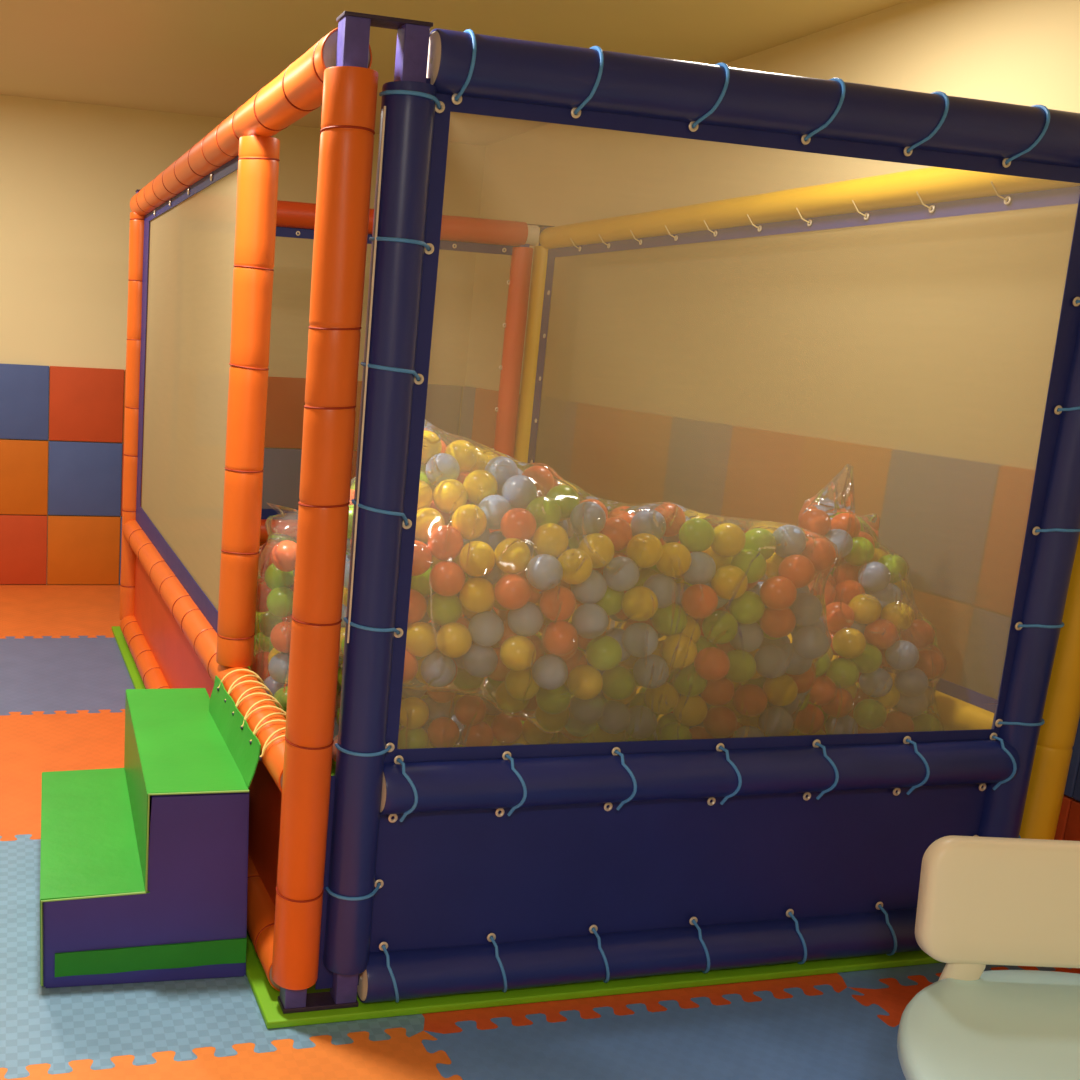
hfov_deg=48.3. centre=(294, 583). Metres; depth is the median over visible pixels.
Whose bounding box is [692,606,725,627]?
ball
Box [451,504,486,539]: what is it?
ball
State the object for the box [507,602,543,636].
ball
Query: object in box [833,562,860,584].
ball
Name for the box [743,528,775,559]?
ball
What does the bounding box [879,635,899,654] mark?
ball
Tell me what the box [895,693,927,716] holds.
ball
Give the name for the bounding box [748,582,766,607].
ball
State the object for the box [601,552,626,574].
ball
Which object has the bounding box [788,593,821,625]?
ball
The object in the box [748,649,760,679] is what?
ball
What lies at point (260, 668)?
ball
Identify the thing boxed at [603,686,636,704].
ball
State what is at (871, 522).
plastic bag
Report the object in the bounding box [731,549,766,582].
ball
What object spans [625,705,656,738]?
ball
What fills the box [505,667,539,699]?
ball
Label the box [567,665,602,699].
ball
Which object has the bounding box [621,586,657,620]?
ball
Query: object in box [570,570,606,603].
ball
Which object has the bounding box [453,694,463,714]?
ball
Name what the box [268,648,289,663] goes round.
ball
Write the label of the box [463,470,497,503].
ball
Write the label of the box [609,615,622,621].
ball
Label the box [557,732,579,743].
ball
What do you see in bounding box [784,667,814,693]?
ball
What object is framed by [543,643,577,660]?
ball
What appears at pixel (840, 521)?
ball
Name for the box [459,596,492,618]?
ball
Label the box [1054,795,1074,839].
pad
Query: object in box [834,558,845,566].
ball
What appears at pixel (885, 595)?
ball
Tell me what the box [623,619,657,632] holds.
ball
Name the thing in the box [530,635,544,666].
ball
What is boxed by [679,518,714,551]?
ball
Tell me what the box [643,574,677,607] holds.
ball
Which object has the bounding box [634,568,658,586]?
ball
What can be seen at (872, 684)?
ball
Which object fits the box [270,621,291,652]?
ball
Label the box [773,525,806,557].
ball
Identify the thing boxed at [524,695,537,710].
ball
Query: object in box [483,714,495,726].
ball
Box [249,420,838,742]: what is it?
plastic bag
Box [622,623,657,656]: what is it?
ball
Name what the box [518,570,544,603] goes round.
ball
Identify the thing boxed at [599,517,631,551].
ball
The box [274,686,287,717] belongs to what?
ball
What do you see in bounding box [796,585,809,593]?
ball
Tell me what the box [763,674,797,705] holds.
ball
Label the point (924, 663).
ball
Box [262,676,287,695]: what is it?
ball
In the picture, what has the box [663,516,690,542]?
ball
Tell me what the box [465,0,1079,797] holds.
wall
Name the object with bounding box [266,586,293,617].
ball
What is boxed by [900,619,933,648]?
ball
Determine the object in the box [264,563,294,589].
ball
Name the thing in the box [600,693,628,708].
ball
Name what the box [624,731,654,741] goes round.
ball
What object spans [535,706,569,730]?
ball
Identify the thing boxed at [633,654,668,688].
ball
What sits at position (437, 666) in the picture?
ball
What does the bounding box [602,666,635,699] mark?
ball
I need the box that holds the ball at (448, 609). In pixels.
[427,593,461,625]
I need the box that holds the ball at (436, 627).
[427,622,439,655]
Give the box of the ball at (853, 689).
[844,683,856,698]
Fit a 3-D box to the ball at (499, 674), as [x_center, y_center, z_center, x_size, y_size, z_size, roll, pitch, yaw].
[0.487,0.192,2.748,0.081,0.081,0.081,3,12,0]
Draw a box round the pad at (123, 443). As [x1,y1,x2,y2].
[121,443,123,515]
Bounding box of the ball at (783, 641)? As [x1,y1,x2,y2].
[757,636,790,648]
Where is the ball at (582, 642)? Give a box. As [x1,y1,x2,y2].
[578,630,605,648]
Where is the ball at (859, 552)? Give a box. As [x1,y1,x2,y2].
[843,537,873,565]
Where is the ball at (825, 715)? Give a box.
[808,702,827,724]
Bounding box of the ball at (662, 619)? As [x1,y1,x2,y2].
[652,603,686,635]
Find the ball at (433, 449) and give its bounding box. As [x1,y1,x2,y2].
[421,430,441,463]
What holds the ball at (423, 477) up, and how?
in the plastic bag at (485, 691)
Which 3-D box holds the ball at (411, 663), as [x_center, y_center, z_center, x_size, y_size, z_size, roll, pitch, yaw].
[0.246,0.192,2.679,0.081,0.081,0.081,4,12,3]
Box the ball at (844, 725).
[825,715,857,734]
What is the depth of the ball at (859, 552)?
3.15 m
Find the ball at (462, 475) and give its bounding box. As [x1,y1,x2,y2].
[457,472,471,504]
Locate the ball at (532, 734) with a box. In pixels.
[522,718,553,744]
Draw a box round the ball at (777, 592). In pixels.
[760,576,796,609]
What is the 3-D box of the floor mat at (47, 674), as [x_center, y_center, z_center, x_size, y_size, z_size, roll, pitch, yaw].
[-0.915,0.377,4.916,1.112,0.015,1.122,0,13,-15]
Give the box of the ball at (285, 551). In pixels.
[271,540,296,571]
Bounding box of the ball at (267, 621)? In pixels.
[259,611,282,637]
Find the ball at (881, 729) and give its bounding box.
[858,726,888,733]
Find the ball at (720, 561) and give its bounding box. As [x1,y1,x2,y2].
[702,546,732,569]
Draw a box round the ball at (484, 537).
[463,528,489,546]
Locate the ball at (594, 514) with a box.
[570,501,605,535]
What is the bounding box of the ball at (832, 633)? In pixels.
[826,630,839,655]
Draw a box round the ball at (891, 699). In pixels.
[868,683,899,708]
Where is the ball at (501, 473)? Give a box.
[485,456,517,489]
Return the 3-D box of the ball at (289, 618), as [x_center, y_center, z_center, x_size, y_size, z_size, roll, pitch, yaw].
[0.006,0.086,3.105,0.081,0.080,0.081,4,12,3]
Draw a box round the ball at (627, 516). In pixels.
[617,512,634,523]
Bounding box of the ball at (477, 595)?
[460,577,494,612]
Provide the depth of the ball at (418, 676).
2.82 m
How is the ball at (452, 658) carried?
in the plastic bag at (485, 691)
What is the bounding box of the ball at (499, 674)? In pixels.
[488,647,510,680]
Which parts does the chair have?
leg, seat, backrest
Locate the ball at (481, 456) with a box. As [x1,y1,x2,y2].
[468,449,488,472]
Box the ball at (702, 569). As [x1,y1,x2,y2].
[681,551,715,584]
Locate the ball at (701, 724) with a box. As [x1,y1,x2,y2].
[689,722,703,728]
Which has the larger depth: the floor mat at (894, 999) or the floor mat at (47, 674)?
the floor mat at (47, 674)
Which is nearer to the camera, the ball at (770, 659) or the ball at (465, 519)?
the ball at (465, 519)
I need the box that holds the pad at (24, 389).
[0,364,48,439]
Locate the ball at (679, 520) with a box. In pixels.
[654,503,685,536]
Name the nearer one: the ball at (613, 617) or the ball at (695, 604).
the ball at (695, 604)
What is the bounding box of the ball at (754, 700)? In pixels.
[733,684,767,716]
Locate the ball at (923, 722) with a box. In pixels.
[912,713,941,731]
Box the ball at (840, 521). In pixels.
[830,513,860,537]
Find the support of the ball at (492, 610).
on the ball at (458, 660)
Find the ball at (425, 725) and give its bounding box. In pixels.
[400,720,428,730]
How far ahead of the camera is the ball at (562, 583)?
2.75 m
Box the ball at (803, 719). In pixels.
[792,704,824,733]
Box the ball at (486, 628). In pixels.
[468,611,503,646]
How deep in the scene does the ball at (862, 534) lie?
3.22 m
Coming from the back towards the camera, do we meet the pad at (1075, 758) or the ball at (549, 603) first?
the pad at (1075, 758)
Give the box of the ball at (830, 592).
[808,579,835,607]
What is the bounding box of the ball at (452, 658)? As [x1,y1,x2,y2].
[443,658,457,686]
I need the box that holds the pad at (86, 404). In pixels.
[49,366,123,442]
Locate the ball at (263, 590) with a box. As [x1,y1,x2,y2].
[256,583,270,611]
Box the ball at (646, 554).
[626,533,662,567]
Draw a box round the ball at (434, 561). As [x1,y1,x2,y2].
[431,555,460,566]
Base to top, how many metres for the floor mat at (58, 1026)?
0.015 m
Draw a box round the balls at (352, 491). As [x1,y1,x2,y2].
[255,481,914,773]
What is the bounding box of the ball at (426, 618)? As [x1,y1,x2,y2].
[419,596,430,622]
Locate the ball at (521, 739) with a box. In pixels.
[504,733,530,745]
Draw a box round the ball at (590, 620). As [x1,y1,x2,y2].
[572,603,607,638]
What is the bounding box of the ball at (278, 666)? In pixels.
[268,652,289,683]
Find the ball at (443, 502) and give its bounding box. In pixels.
[433,479,467,513]
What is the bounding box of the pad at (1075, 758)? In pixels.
[967,614,1079,796]
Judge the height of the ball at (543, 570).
0.082 m
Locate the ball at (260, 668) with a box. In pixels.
[252,651,269,680]
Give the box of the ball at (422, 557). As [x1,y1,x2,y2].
[412,540,431,575]
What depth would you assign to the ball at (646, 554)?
2.64 m
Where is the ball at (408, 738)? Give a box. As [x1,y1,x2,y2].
[398,727,428,748]
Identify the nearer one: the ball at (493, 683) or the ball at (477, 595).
the ball at (477, 595)
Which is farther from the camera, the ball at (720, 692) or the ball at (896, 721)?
the ball at (896, 721)
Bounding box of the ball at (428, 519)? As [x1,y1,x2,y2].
[415,507,444,541]
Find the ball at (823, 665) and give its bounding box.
[816,653,829,676]
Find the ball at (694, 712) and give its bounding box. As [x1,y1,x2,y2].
[673,695,707,725]
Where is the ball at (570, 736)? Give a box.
[562,727,587,739]
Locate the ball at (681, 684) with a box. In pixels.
[672,664,706,696]
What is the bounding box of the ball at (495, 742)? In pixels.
[491,738,504,745]
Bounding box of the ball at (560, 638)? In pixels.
[542,621,577,655]
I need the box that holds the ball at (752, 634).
[730,622,763,651]
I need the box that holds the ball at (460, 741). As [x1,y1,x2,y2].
[456,738,465,746]
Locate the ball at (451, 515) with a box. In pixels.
[446,513,453,525]
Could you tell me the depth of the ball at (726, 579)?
2.69 m
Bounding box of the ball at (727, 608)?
[724,601,729,612]
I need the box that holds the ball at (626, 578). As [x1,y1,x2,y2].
[603,556,638,591]
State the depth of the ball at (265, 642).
3.37 m
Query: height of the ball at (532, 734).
0.081 m
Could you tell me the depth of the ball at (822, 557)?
2.78 m
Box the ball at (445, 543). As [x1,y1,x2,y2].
[427,525,462,560]
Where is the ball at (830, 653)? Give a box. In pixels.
[827,646,832,661]
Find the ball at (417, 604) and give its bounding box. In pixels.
[408,589,426,623]
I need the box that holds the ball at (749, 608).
[729,591,764,623]
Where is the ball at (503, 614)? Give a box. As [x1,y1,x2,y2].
[498,610,509,621]
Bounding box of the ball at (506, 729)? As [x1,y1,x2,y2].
[491,713,522,742]
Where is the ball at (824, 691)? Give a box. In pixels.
[809,675,836,705]
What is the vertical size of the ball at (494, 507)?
0.081 m
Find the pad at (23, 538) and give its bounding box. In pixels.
[0,515,46,584]
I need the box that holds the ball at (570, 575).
[558,548,592,584]
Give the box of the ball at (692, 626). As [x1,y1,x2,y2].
[666,616,700,643]
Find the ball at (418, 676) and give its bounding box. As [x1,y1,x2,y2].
[415,656,427,683]
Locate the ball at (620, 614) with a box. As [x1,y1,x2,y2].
[614,590,633,620]
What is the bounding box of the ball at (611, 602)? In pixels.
[594,586,624,615]
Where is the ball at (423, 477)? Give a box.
[420,464,435,491]
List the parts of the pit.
post, cord, panel, cord, cord, cord, cord, cord, post, cord, cord, cord, cord, cord, cord, cord, cord, cord, connector plate, cord, cord, post, cord, cord, panel, cord, cord, cord, cord, post, cord, connector plate, cord, cord, cord, cord, cord, cord, cord, post, cord, post, connector plate, cord, cord, cord, panel, cord, cord, panel, cord, cord, cord, cord, cord, cord, cord, cord, cord, cord, cord, cord, cord, post, cord, post, cord, cord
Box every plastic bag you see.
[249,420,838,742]
[331,656,585,774]
[797,464,946,734]
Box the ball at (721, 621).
[702,610,737,643]
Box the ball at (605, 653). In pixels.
[586,636,621,670]
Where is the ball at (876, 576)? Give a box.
[857,562,890,590]
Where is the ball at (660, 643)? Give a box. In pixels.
[656,640,676,671]
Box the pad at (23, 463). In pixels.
[0,439,47,514]
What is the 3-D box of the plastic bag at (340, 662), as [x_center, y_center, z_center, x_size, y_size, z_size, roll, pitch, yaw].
[0.508,0.473,3.139,0.922,0.660,0.448,2,12,-7]
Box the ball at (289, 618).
[282,614,291,621]
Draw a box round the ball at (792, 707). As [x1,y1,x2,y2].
[766,696,798,714]
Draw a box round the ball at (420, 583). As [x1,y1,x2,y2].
[411,565,433,596]
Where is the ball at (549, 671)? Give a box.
[532,654,567,689]
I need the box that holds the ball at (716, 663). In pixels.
[694,647,729,680]
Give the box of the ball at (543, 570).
[526,554,562,589]
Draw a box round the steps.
[40,669,285,987]
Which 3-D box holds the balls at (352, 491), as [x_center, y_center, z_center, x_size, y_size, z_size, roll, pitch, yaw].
[0.781,0.111,3.041,1.857,0.946,0.800,4,12,2]
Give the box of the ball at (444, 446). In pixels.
[421,440,446,463]
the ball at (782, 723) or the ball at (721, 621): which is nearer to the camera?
the ball at (721, 621)
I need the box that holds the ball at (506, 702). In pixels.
[495,681,528,712]
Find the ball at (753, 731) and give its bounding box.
[732,726,764,737]
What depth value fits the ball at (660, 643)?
2.83 m
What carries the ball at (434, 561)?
on the ball at (458, 594)
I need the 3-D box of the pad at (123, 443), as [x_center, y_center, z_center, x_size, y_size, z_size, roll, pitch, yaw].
[-0.764,-0.572,6.497,0.397,0.405,0.020,0,13,-15]
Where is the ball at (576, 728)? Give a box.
[565,707,596,736]
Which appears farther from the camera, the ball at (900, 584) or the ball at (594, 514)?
the ball at (900, 584)
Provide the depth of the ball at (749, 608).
2.76 m
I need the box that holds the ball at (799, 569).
[778,554,814,587]
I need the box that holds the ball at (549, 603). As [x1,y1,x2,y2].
[539,585,575,620]
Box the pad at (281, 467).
[262,448,301,508]
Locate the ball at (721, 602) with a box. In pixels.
[705,581,728,608]
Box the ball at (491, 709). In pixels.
[481,698,500,714]
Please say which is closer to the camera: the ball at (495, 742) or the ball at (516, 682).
the ball at (516, 682)
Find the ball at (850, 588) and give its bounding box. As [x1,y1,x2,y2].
[834,580,864,604]
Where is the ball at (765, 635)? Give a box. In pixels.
[756,621,779,639]
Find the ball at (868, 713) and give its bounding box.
[853,699,886,728]
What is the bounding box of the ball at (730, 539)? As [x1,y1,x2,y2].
[711,523,745,556]
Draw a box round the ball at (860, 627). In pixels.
[850,621,867,634]
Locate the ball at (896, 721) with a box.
[882,711,913,732]
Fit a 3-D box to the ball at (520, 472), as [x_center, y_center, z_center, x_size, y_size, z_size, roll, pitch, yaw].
[0.532,-0.247,2.858,0.081,0.081,0.081,4,12,5]
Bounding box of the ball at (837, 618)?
[821,602,854,631]
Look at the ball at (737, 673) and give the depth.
2.78 m
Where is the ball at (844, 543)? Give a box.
[825,529,852,558]
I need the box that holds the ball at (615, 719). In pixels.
[597,700,630,733]
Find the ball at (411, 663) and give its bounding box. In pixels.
[403,650,417,683]
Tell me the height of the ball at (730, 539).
0.081 m
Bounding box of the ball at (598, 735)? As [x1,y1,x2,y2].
[592,723,625,742]
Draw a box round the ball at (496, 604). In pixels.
[493,576,509,609]
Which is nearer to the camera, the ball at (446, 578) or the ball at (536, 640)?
the ball at (446, 578)
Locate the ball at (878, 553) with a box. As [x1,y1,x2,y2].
[860,548,887,566]
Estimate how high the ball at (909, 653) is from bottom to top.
0.081 m
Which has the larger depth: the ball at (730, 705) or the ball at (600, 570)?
the ball at (730, 705)
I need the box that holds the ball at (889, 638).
[864,619,897,648]
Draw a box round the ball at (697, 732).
[689,726,715,738]
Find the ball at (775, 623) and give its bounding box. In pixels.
[759,607,795,637]
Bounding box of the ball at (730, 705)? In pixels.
[713,698,742,718]
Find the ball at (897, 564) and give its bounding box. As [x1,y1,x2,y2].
[877,554,907,582]
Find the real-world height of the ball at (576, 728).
0.081 m
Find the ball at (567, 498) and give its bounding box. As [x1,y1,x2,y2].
[546,485,579,518]
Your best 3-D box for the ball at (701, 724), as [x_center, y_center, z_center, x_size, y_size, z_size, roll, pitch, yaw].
[1.050,0.378,3.016,0.081,0.081,0.080,2,12,-4]
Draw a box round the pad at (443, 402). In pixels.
[425,384,461,441]
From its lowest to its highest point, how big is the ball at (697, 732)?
0.081 m
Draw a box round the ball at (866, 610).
[848,594,880,623]
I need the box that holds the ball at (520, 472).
[497,468,522,495]
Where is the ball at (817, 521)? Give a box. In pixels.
[799,509,830,538]
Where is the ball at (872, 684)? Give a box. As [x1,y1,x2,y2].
[859,668,892,696]
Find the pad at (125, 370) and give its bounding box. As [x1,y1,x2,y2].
[123,370,125,442]
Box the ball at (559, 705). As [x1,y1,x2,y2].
[536,684,570,714]
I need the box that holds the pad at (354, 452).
[351,451,356,478]
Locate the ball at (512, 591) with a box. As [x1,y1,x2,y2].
[494,574,530,609]
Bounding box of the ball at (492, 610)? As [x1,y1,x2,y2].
[464,608,495,621]
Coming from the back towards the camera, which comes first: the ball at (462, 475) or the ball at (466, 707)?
the ball at (466, 707)
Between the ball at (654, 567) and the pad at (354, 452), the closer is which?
the ball at (654, 567)
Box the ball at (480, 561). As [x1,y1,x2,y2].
[459,541,494,576]
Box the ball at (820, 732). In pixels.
[796,729,825,735]
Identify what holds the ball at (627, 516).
in the plastic bag at (485, 691)
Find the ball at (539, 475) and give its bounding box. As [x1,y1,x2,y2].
[522,466,553,497]
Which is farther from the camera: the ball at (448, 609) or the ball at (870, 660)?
the ball at (870, 660)
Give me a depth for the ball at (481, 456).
2.86 m
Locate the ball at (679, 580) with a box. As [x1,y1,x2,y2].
[674,578,691,585]
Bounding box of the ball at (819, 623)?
[791,619,825,637]
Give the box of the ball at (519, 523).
[500,508,535,541]
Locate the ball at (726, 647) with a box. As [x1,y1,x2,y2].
[716,642,735,652]
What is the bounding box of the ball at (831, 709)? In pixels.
[821,688,853,717]
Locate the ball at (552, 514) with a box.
[526,496,560,528]
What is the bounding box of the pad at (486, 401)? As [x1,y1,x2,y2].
[471,388,498,450]
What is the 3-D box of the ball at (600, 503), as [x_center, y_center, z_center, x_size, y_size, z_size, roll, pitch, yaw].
[0.706,-0.160,2.764,0.081,0.081,0.080,6,12,11]
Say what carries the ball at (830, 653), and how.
in the plastic bag at (871, 522)
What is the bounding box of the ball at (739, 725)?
[715,722,742,737]
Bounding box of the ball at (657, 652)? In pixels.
[638,649,671,674]
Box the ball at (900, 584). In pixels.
[893,580,910,602]
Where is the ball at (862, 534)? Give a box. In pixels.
[857,531,874,547]
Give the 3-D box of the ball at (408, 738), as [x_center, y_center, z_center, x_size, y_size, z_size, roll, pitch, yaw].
[0.300,0.400,2.938,0.081,0.081,0.081,5,12,7]
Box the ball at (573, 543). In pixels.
[568,535,583,548]
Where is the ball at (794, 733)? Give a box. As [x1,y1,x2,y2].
[788,730,798,735]
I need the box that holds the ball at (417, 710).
[399,697,428,728]
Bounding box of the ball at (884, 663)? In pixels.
[881,655,892,667]
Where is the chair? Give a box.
[897,835,1079,1079]
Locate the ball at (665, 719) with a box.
[656,713,689,735]
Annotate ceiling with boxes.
[0,0,908,145]
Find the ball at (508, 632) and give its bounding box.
[498,620,531,646]
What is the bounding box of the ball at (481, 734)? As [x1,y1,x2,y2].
[462,721,493,746]
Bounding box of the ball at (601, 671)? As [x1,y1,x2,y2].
[586,658,603,674]
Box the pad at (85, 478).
[48,441,121,515]
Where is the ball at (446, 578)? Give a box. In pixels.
[429,561,464,596]
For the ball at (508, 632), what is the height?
0.081 m
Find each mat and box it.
[0,585,120,638]
[0,636,134,715]
[0,709,124,840]
[0,834,424,1078]
[0,1027,462,1079]
[112,626,942,1028]
[422,973,846,1033]
[422,984,905,1079]
[837,963,1070,988]
[848,966,1079,1026]
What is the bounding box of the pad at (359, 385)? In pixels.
[353,381,361,449]
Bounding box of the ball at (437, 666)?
[421,652,455,686]
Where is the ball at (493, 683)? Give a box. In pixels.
[487,676,502,688]
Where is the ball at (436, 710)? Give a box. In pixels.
[424,696,454,720]
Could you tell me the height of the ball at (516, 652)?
0.081 m
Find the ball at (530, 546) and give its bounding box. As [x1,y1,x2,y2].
[501,537,532,559]
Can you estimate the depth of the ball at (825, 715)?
3.12 m
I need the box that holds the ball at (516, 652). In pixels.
[500,635,535,670]
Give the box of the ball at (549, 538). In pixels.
[532,523,568,557]
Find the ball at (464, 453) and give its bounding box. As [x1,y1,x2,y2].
[444,440,476,471]
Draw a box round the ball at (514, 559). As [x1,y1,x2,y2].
[494,538,530,573]
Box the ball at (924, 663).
[914,649,944,678]
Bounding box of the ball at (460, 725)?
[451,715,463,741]
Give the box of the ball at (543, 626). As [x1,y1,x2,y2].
[538,624,545,632]
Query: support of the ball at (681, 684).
in the plastic bag at (485, 691)
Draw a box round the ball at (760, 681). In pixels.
[741,676,766,688]
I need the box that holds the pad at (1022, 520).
[981,468,1034,616]
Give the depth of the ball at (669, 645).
2.69 m
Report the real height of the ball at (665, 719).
0.081 m
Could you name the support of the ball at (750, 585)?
in the plastic bag at (485, 691)
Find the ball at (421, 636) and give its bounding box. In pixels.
[406,622,436,656]
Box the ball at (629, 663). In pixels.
[618,655,638,668]
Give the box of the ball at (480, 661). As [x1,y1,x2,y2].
[462,643,497,677]
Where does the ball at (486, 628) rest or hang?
in the plastic bag at (485, 691)
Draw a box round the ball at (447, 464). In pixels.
[426,453,459,485]
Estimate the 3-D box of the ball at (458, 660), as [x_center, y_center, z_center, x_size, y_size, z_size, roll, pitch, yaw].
[0.409,0.165,2.777,0.081,0.081,0.081,-4,14,-32]
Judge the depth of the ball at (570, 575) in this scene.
2.58 m
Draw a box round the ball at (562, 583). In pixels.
[559,580,580,603]
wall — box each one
[0,95,485,584]
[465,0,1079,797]
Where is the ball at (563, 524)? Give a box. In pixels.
[558,520,567,532]
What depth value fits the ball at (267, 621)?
3.28 m
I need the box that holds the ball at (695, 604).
[681,584,717,618]
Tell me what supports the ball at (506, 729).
in the plastic bag at (340, 662)
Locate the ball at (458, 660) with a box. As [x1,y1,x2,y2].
[453,640,474,668]
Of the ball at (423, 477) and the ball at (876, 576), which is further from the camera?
the ball at (876, 576)
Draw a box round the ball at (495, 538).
[488,531,503,551]
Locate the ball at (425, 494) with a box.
[417,480,432,509]
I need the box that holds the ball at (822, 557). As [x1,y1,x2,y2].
[800,538,835,570]
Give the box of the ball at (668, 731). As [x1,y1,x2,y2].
[657,722,691,739]
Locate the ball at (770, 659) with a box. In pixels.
[754,645,788,678]
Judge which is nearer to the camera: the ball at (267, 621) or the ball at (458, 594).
the ball at (458, 594)
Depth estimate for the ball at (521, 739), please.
3.02 m
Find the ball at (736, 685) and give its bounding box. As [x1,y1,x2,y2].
[732,682,740,691]
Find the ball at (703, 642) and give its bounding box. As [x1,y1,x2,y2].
[692,635,716,663]
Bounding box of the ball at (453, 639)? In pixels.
[436,622,471,657]
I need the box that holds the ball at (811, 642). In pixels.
[792,626,828,658]
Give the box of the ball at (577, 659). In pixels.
[564,648,586,677]
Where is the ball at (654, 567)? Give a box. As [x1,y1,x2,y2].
[639,564,661,573]
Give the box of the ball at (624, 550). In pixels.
[616,523,633,552]
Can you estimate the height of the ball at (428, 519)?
0.081 m
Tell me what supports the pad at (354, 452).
attached to the wall at (71, 172)
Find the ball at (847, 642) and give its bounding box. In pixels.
[832,628,865,657]
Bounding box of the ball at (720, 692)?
[700,677,733,705]
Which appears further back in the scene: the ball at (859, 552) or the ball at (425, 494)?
the ball at (859, 552)
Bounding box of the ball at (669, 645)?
[661,634,696,667]
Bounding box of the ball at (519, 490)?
[502,475,536,508]
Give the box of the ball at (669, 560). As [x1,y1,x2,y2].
[656,542,690,576]
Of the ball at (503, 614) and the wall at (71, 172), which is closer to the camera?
the ball at (503, 614)
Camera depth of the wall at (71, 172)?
6.16 m
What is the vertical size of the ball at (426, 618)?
0.081 m
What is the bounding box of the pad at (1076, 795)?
[1073,764,1079,800]
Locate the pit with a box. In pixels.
[119,11,1079,1013]
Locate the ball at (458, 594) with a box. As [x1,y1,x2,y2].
[429,591,459,598]
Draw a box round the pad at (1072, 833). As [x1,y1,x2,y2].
[1064,800,1079,840]
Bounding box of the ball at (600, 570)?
[577,548,604,572]
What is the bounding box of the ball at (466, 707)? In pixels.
[454,695,485,725]
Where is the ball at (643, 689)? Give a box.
[639,686,646,692]
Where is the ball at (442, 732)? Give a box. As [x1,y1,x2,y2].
[427,717,459,747]
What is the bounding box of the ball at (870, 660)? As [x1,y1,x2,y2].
[849,643,881,672]
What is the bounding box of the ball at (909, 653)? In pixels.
[885,640,918,669]
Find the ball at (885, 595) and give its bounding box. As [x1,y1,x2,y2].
[870,582,902,610]
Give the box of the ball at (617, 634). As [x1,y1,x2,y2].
[606,628,630,661]
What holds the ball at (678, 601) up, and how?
on the ball at (692, 626)
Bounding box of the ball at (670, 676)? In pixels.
[667,671,674,684]
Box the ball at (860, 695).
[848,688,868,716]
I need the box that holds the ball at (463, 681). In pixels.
[453,667,483,691]
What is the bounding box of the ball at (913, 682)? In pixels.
[895,667,928,696]
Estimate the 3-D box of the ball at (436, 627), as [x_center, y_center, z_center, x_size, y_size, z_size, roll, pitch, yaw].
[0.329,0.136,2.811,0.080,0.081,0.081,5,12,9]
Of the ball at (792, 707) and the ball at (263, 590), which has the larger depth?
the ball at (263, 590)
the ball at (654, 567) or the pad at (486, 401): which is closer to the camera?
the ball at (654, 567)
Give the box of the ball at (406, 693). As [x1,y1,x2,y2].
[402,677,425,697]
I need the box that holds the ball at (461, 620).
[440,616,469,628]
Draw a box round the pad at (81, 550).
[47,516,120,584]
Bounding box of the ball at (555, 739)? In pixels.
[549,733,557,742]
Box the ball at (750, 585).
[746,581,757,590]
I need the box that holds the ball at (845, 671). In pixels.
[826,658,858,687]
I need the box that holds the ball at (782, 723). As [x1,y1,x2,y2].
[759,706,792,736]
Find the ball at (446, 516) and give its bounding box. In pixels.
[429,501,450,524]
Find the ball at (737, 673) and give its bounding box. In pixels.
[725,649,755,682]
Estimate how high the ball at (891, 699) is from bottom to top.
0.081 m
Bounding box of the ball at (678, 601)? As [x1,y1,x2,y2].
[674,583,689,614]
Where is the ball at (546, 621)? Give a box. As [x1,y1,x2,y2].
[537,602,570,625]
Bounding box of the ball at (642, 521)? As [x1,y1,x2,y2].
[630,509,665,539]
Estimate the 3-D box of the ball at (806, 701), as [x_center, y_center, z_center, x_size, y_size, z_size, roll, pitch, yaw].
[1.305,0.298,3.036,0.081,0.081,0.080,6,12,13]
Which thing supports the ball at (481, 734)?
in the plastic bag at (340, 662)
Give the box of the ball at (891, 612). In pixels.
[881,602,913,631]
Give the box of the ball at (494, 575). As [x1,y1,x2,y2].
[468,563,501,584]
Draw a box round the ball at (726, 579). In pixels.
[711,565,747,599]
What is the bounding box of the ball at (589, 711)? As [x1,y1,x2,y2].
[570,694,603,723]
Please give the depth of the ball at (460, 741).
3.05 m
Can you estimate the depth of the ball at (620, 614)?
2.74 m
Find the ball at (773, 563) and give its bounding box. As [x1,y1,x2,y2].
[766,552,784,577]
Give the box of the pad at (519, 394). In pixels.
[513,394,519,457]
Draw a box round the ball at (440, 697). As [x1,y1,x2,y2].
[427,689,456,702]
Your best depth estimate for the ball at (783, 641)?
2.92 m
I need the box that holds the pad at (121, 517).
[119,517,121,583]
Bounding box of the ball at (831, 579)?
[813,574,835,586]
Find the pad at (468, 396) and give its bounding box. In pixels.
[459,386,475,439]
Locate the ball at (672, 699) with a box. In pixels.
[644,682,678,713]
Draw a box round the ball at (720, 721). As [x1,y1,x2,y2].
[703,706,737,737]
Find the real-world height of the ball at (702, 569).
0.081 m
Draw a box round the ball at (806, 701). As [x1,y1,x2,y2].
[795,694,809,711]
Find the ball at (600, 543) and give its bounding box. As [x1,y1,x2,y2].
[578,533,613,567]
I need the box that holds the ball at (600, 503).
[580,499,607,518]
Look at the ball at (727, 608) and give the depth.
2.87 m
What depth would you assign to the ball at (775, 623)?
2.76 m
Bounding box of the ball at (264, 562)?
[258,545,273,574]
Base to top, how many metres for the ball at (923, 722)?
0.081 m
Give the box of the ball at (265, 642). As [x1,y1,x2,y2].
[257,632,273,651]
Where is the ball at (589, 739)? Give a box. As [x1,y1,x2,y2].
[585,732,594,742]
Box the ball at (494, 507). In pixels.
[478,495,511,528]
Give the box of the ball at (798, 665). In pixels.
[781,643,812,674]
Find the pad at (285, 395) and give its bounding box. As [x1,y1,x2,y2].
[264,376,305,448]
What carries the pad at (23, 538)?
attached to the wall at (71, 172)

